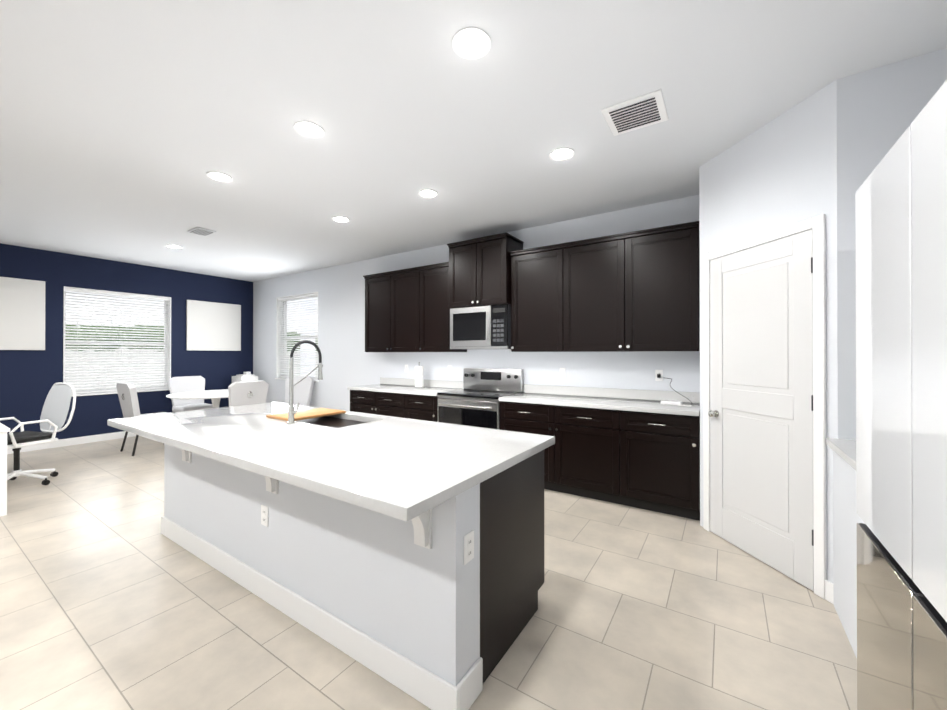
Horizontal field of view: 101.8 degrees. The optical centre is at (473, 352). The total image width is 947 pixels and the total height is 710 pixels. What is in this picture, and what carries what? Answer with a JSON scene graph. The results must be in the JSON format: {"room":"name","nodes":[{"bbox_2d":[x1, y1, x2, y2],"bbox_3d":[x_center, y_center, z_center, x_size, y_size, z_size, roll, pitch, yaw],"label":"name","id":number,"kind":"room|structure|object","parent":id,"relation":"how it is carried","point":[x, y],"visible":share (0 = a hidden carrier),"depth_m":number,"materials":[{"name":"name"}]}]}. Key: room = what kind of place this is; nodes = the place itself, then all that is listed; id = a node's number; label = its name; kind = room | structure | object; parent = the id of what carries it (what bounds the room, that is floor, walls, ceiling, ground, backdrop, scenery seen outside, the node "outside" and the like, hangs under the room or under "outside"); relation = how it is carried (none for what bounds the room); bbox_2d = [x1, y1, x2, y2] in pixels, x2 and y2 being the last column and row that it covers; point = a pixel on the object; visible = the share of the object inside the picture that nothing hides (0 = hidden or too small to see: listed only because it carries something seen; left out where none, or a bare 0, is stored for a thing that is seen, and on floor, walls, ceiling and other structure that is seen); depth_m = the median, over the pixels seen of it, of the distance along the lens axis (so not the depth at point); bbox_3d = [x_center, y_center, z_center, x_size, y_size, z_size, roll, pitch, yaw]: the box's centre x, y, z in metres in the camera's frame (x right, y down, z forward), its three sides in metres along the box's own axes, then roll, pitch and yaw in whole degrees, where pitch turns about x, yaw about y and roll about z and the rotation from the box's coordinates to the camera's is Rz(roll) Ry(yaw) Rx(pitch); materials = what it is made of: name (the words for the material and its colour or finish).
{"room":"dining room and kitchen","nodes":[
{"label":"dining room and kitchen","id":0,"kind":"room"},
{"bbox_2d":[0,243,252,439],"bbox_3d":[-6.686,-0.048,5.128,0.200,2.900,7.200,0,0,33],"label":"wall","id":1,"kind":"structure","parent":0,"point":[29,379],"depth_m":6.08,"materials":[{"name":"blue paint"}]},
{"bbox_2d":[0,277,44,349],"bbox_3d":[-6.462,-0.537,5.258,0.034,1.000,0.820,0,0,33],"label":"picture","id":2,"kind":"object","parent":1,"relation":"attached to","point":[22,314],"visible":1,"depth_m":5.41,"materials":[{"name":"white"}]},
{"bbox_2d":[7,431,135,453],"bbox_3d":[-6.534,1.348,5.161,0.014,0.110,6.970,0,0,33],"label":"baseboard","id":3,"kind":"structure","parent":1,"relation":"attached to","point":[116,435],"depth_m":5.88,"materials":[{"name":"white wood"}]},
{"bbox_2d":[63,286,170,396],"bbox_3d":[-5.850,-0.163,6.374,0.215,1.661,1.380,0,0,33],"label":"window","id":4,"kind":"structure","parent":1,"relation":"in","point":[145,390],"depth_m":6.43,"materials":[{"name":"white"}]},
{"bbox_2d":[64,288,169,393],"bbox_3d":[-5.827,-0.174,6.359,0.060,1.611,1.310,0,0,33],"label":"window blind","id":5,"kind":"object","parent":4,"relation":"attached to","point":[103,293],"visible":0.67,"depth_m":6.29,"materials":[{"name":"white plastic"}]},
{"bbox_2d":[186,300,240,350],"bbox_3d":[-5.016,-0.507,7.467,0.034,0.935,0.940,0,0,33],"label":"picture","id":6,"kind":"object","parent":1,"relation":"attached to","point":[212,326],"visible":0.96,"depth_m":7.42,"materials":[{"name":"white"}]},
{"bbox_2d":[0,436,856,709],"bbox_3d":[-2.606,1.444,2.573,9.820,0.100,7.400,0,0,33],"label":"floor","id":7,"kind":"structure","parent":0,"point":[112,597],"depth_m":1.97,"materials":[{"name":"tile"}]},
{"bbox_2d":[0,423,9,516],"bbox_3d":[-4.893,1.024,3.390,1.600,0.745,0.860,0,0,33],"label":"desk","id":8,"kind":"object","parent":7,"relation":"on","point":[4,429],"visible":1,"depth_m":3.29,"materials":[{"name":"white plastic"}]},
{"bbox_2d":[0,382,75,484],"bbox_3d":[-4.787,0.869,4.105,0.666,1.059,0.740,0,0,33],"label":"office chair","id":9,"kind":"object","parent":7,"relation":"on","point":[54,413],"visible":1,"depth_m":4.25,"materials":[{"name":"white plastic"}]},
{"bbox_2d":[116,382,166,455],"bbox_3d":[-4.684,0.911,5.536,0.540,0.992,0.579,0,0,33],"label":"dining chair","id":10,"kind":"object","parent":7,"relation":"on","point":[127,396],"visible":0.6,"depth_m":5.27,"materials":[{"name":"white plastic"}]},
{"bbox_2d":[168,376,211,411],"bbox_3d":[-4.874,0.915,6.688,0.579,0.992,0.540,0,0,33],"label":"dining chair","id":11,"kind":"object","parent":7,"relation":"on","point":[185,384],"visible":0.71,"depth_m":6.71,"materials":[{"name":"white plastic"}]},
{"bbox_2d":[166,389,228,407],"bbox_3d":[-4.172,1.027,6.228,1.260,0.758,1.260,0,0,33],"label":"dining table","id":12,"kind":"object","parent":7,"relation":"on","point":[215,396],"visible":0.52,"depth_m":5.95,"materials":[{"name":"white plastic"}]},
{"bbox_2d":[230,372,257,383],"bbox_3d":[-4.539,0.896,7.640,0.460,1.030,0.360,0,0,33],"label":"cart","id":13,"kind":"object","parent":7,"relation":"on","point":[247,376],"visible":0.33,"depth_m":7.55,"materials":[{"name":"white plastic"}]},
{"bbox_2d":[228,380,268,406],"bbox_3d":[-3.480,0.912,5.752,0.579,0.992,0.540,0,0,33],"label":"dining chair","id":14,"kind":"object","parent":7,"relation":"on","point":[246,392],"visible":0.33,"depth_m":5.58,"materials":[{"name":"white plastic"}]},
{"bbox_2d":[285,376,313,405],"bbox_3d":[-3.153,0.915,6.622,0.540,0.992,0.579,0,0,13],"label":"dining chair","id":15,"kind":"object","parent":7,"relation":"on","point":[302,391],"visible":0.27,"depth_m":6.79,"materials":[{"name":"white plastic"}]},
{"bbox_2d":[123,430,549,709],"bbox_3d":[-1.046,0.954,2.485,2.802,0.879,1.148,0,0,33],"label":"kitchen island","id":16,"kind":"object","parent":7,"relation":"on","point":[354,549],"depth_m":1.78,"materials":[{"name":"white paint"}]},
{"bbox_2d":[261,504,267,526],"bbox_3d":[-1.182,0.922,2.176,0.070,0.114,0.007,0,0,33],"label":"outlet","id":17,"kind":"object","parent":16,"relation":"attached to","point":[264,515],"visible":1,"depth_m":2.17,"materials":[{"name":"white plastic"}]},
{"bbox_2d":[107,402,554,521],"bbox_3d":[-1.066,0.493,2.447,2.860,0.040,1.210,0,0,33],"label":"island countertop","id":18,"kind":"structure","parent":16,"relation":"on","point":[401,469],"depth_m":1.87,"materials":[{"name":"white stone"}]},
{"bbox_2d":[287,340,322,423],"bbox_3d":[-1.141,0.193,2.660,0.118,0.561,0.268,0,0,33],"label":"faucet","id":19,"kind":"object","parent":18,"relation":"on","point":[291,412],"visible":1,"depth_m":2.58,"materials":[{"name":"silver metal"}]},
{"bbox_2d":[266,408,345,420],"bbox_3d":[-1.257,0.464,2.913,0.310,0.019,0.460,0,0,33],"label":"cutting board","id":20,"kind":"object","parent":18,"relation":"on","point":[309,413],"visible":0.79,"depth_m":2.87,"materials":[{"name":"beige wood"}]},
{"bbox_2d":[296,414,366,425],"bbox_3d":[-1.086,0.620,2.800,0.860,0.235,0.440,0,0,33],"label":"sink","id":21,"kind":"object","parent":18,"relation":"in","point":[332,420],"depth_m":2.88,"materials":[{"name":"grey metal"}]},
{"bbox_2d":[464,530,473,564],"bbox_3d":[-0.017,0.770,1.521,0.007,0.114,0.070,0,0,33],"label":"outlet","id":22,"kind":"object","parent":16,"relation":"attached to","point":[468,547],"visible":1,"depth_m":1.51,"materials":[{"name":"white plastic"}]},
{"bbox_2d":[348,389,406,417],"bbox_3d":[-1.132,0.964,5.423,1.133,0.880,0.612,0,0,33],"label":"base cabinet","id":23,"kind":"object","parent":7,"relation":"on","point":[387,404],"depth_m":5.14,"materials":[{"name":"brown wood"}]},
{"bbox_2d":[347,385,459,396],"bbox_3d":[-0.945,0.503,5.289,1.611,0.040,0.634,0,0,33],"label":"countertop","id":24,"kind":"structure","parent":23,"relation":"on","point":[429,390],"depth_m":5.13,"materials":[{"name":"white stone"}]},
{"bbox_2d":[414,362,424,387],"bbox_3d":[-0.747,0.306,5.292,0.150,0.352,0.150,0,0,33],"label":"paper towel","id":25,"kind":"object","parent":24,"relation":"on","point":[419,376],"visible":1,"depth_m":5.24,"materials":[{"name":"white paper"}]},
{"bbox_2d":[407,393,437,421],"bbox_3d":[-0.512,0.962,5.018,0.591,0.880,0.612,0,0,33],"label":"base cabinet","id":26,"kind":"object","parent":7,"relation":"on","point":[420,408],"depth_m":4.73,"materials":[{"name":"brown wood"}]},
{"bbox_2d":[437,368,523,429],"bbox_3d":[0.071,0.801,4.594,0.840,1.200,0.682,0,0,33],"label":"range","id":27,"kind":"object","parent":7,"relation":"on","point":[474,401],"visible":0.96,"depth_m":4.51,"materials":[{"name":"grey metal"}]},
{"bbox_2d":[500,401,626,505],"bbox_3d":[0.989,0.959,4.036,1.297,0.880,0.612,0,0,33],"label":"base cabinet","id":28,"kind":"object","parent":7,"relation":"on","point":[587,458],"depth_m":3.67,"materials":[{"name":"brown wood"}]},
{"bbox_2d":[499,393,699,416],"bbox_3d":[1.216,0.498,3.875,1.855,0.040,0.634,0,0,33],"label":"countertop","id":29,"kind":"structure","parent":28,"relation":"on","point":[628,404],"depth_m":3.68,"materials":[{"name":"white stone"}]},
{"bbox_2d":[657,374,694,405],"bbox_3d":[1.881,0.344,3.605,0.335,0.264,0.349,0,0,33],"label":"cord","id":30,"kind":"object","parent":29,"relation":"on","point":[673,402],"visible":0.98,"depth_m":3.54,"materials":[{"name":"black plastic"}]},
{"bbox_2d":[627,413,699,520],"bbox_3d":[1.714,0.957,3.561,0.680,0.880,0.612,0,0,33],"label":"base cabinet","id":31,"kind":"object","parent":7,"relation":"on","point":[636,448],"depth_m":3.27,"materials":[{"name":"brown wood"}]},
{"bbox_2d":[826,438,864,657],"bbox_3d":[1.884,0.929,1.431,0.647,0.920,1.272,0,0,33],"label":"half wall","id":32,"kind":"structure","parent":7,"relation":"on","point":[846,518],"depth_m":1.91,"materials":[{"name":"white paint"}]},
{"bbox_2d":[855,80,946,709],"bbox_3d":[1.196,0.454,0.555,0.744,1.864,0.910,0,0,33],"label":"fridge","id":33,"kind":"object","parent":7,"relation":"on","point":[901,336],"visible":1,"depth_m":0.83,"materials":[{"name":"white metal"}]},
{"bbox_2d":[0,0,946,281],"bbox_3d":[-2.606,-1.556,2.584,9.820,0.100,7.400,0,0,33],"label":"ceiling","id":34,"kind":"structure","parent":0,"point":[126,126],"depth_m":2.38,"materials":[{"name":"white paint"}]},
{"bbox_2d":[166,245,182,248],"bbox_3d":[-4.220,-1.493,5.432,0.190,0.005,0.190,0,0,33],"label":"recessed light","id":35,"kind":"object","parent":34,"relation":"in","point":[174,246],"visible":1,"depth_m":5.42,"materials":[{"name":"white plastic"}]},
{"bbox_2d":[187,227,215,235],"bbox_3d":[-3.354,-1.490,4.746,0.300,0.018,0.200,0,0,33],"label":"ceiling vent","id":36,"kind":"object","parent":34,"relation":"in","point":[201,231],"visible":1,"depth_m":4.72,"materials":[{"name":"white metal"}]},
{"bbox_2d":[206,172,232,181],"bbox_3d":[-2.168,-1.500,3.289,0.190,0.005,0.190,0,0,33],"label":"recessed light","id":37,"kind":"object","parent":34,"relation":"in","point":[219,176],"visible":1,"depth_m":3.28,"materials":[{"name":"white plastic"}]},
{"bbox_2d":[294,121,324,137],"bbox_3d":[-1.106,-1.503,2.594,0.190,0.005,0.190,0,0,33],"label":"recessed light","id":38,"kind":"object","parent":34,"relation":"in","point":[309,129],"visible":1,"depth_m":2.59,"materials":[{"name":"white plastic"}]},
{"bbox_2d":[332,216,349,222],"bbox_3d":[-1.490,-1.497,4.327,0.190,0.005,0.190,0,0,33],"label":"ceiling light","id":39,"kind":"object","parent":34,"relation":"attached to","point":[340,219],"visible":1,"depth_m":4.32,"materials":[{"name":"white plastic"}]},
{"bbox_2d":[418,189,437,197],"bbox_3d":[-0.427,-1.499,3.631,0.190,0.005,0.190,0,0,33],"label":"recessed light","id":40,"kind":"object","parent":34,"relation":"in","point":[427,193],"visible":1,"depth_m":3.62,"materials":[{"name":"white plastic"}]},
{"bbox_2d":[452,27,490,58],"bbox_3d":[-0.009,-1.505,1.877,0.190,0.005,0.190,0,0,33],"label":"recessed light","id":41,"kind":"object","parent":34,"relation":"in","point":[471,42],"visible":1,"depth_m":1.87,"materials":[{"name":"white plastic"}]},
{"bbox_2d":[549,147,574,160],"bbox_3d":[0.669,-1.502,2.914,0.190,0.005,0.190,0,0,33],"label":"recessed light","id":42,"kind":"object","parent":34,"relation":"in","point":[562,154],"visible":1,"depth_m":2.91,"materials":[{"name":"white plastic"}]},
{"bbox_2d":[601,89,668,135],"bbox_3d":[1.023,-1.498,2.432,0.340,0.017,0.340,0,0,33],"label":"ceiling vent","id":43,"kind":"object","parent":34,"relation":"in","point":[645,110],"visible":1,"depth_m":2.41,"materials":[{"name":"white metal"}]},
{"bbox_2d":[253,195,699,410],"bbox_3d":[-0.635,-0.046,5.591,9.820,2.900,0.200,0,0,33],"label":"wall","id":44,"kind":"structure","parent":0,"point":[348,360],"depth_m":5.46,"materials":[{"name":"white paint"}]},
{"bbox_2d":[275,292,318,381],"bbox_3d":[-3.289,-0.284,7.307,1.380,1.611,0.215,0,0,33],"label":"window","id":45,"kind":"structure","parent":44,"relation":"in","point":[278,361],"depth_m":7.63,"materials":[{"name":"white"}]},
{"bbox_2d":[278,293,317,378],"bbox_3d":[-3.304,-0.295,7.284,1.310,1.561,0.060,0,0,33],"label":"window blind","id":46,"kind":"object","parent":45,"relation":"attached to","point":[313,295],"visible":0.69,"depth_m":7.26,"materials":[{"name":"white plastic"}]},
{"bbox_2d":[363,266,422,351],"bbox_3d":[-1.047,-0.572,5.535,1.135,1.132,0.340,0,0,33],"label":"upper cabinet","id":47,"kind":"object","parent":44,"relation":"attached to","point":[393,299],"depth_m":5.38,"materials":[{"name":"brown wood"}]},
{"bbox_2d":[423,262,466,351],"bbox_3d":[-0.429,-0.573,5.131,0.600,1.132,0.340,0,0,33],"label":"upper cabinet","id":48,"kind":"object","parent":44,"relation":"attached to","point":[436,315],"depth_m":4.98,"materials":[{"name":"brown wood"}]},
{"bbox_2d":[448,365,451,373],"bbox_3d":[-0.324,0.233,5.262,0.070,0.114,0.007,0,0,33],"label":"electrical outlet","id":49,"kind":"object","parent":44,"relation":"attached to","point":[449,369],"visible":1,"depth_m":5.26,"materials":[{"name":"white plastic"}]},
{"bbox_2d":[447,233,522,308],"bbox_3d":[0.147,-0.945,4.708,0.810,0.792,0.420,0,0,33],"label":"upper cabinet","id":50,"kind":"object","parent":44,"relation":"attached to","point":[478,269],"depth_m":4.50,"materials":[{"name":"brown wood"}]},
{"bbox_2d":[450,304,510,348],"bbox_3d":[0.139,-0.295,4.694,0.806,0.503,0.449,0,0,33],"label":"microwave","id":51,"kind":"object","parent":50,"relation":"attached to","point":[483,327],"visible":0.98,"depth_m":4.51,"materials":[{"name":"grey metal"}]},
{"bbox_2d":[379,377,699,404],"bbox_3d":[0.355,0.431,4.806,4.316,0.100,0.020,0,0,33],"label":"backsplash","id":52,"kind":"structure","parent":44,"relation":"attached to","point":[640,395],"depth_m":4.22,"materials":[{"name":"white stone"}]},
{"bbox_2d":[511,242,570,351],"bbox_3d":[0.801,-0.576,4.327,0.680,1.132,0.340,0,0,33],"label":"upper cabinet","id":53,"kind":"object","parent":44,"relation":"attached to","point":[540,276],"depth_m":4.17,"materials":[{"name":"brown wood"}]},
{"bbox_2d":[560,368,565,377],"bbox_3d":[1.015,0.230,4.386,0.070,0.114,0.007,0,0,33],"label":"electrical outlet","id":54,"kind":"object","parent":44,"relation":"attached to","point":[562,372],"visible":1,"depth_m":4.38,"materials":[{"name":"white plastic"}]},
{"bbox_2d":[571,221,699,351],"bbox_3d":[1.518,-0.578,3.857,1.295,1.132,0.340,0,0,33],"label":"upper cabinet","id":55,"kind":"object","parent":44,"relation":"attached to","point":[635,291],"depth_m":3.64,"materials":[{"name":"brown wood"}]},
{"bbox_2d":[655,370,662,380],"bbox_3d":[1.852,0.228,3.839,0.070,0.114,0.007,0,0,33],"label":"electrical outlet","id":56,"kind":"object","parent":44,"relation":"attached to","point":[659,372],"visible":0.77,"depth_m":3.83,"materials":[{"name":"white plastic"}]},
{"bbox_2d":[699,48,946,589],"bbox_3d":[2.339,-0.056,2.713,1.290,2.900,1.360,0,0,33],"label":"wall","id":57,"kind":"structure","parent":0,"point":[826,149],"depth_m":2.15,"materials":[{"name":"white paint"}]},
{"bbox_2d":[703,214,826,598],"bbox_3d":[1.908,0.305,2.615,0.624,2.177,0.667,0,0,33],"label":"door","id":58,"kind":"structure","parent":57,"relation":"attached to","point":[764,404],"depth_m":2.50,"materials":[{"name":"white wood"}]},
{"label":"outside","id":59,"kind":"structure","parent":0,"visible":0},
{"bbox_2d":[65,291,317,390],"bbox_3d":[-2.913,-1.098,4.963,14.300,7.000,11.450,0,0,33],"label":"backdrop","id":60,"kind":"structure","parent":59,"point":[134,338],"depth_m":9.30,"materials":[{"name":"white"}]}
]}

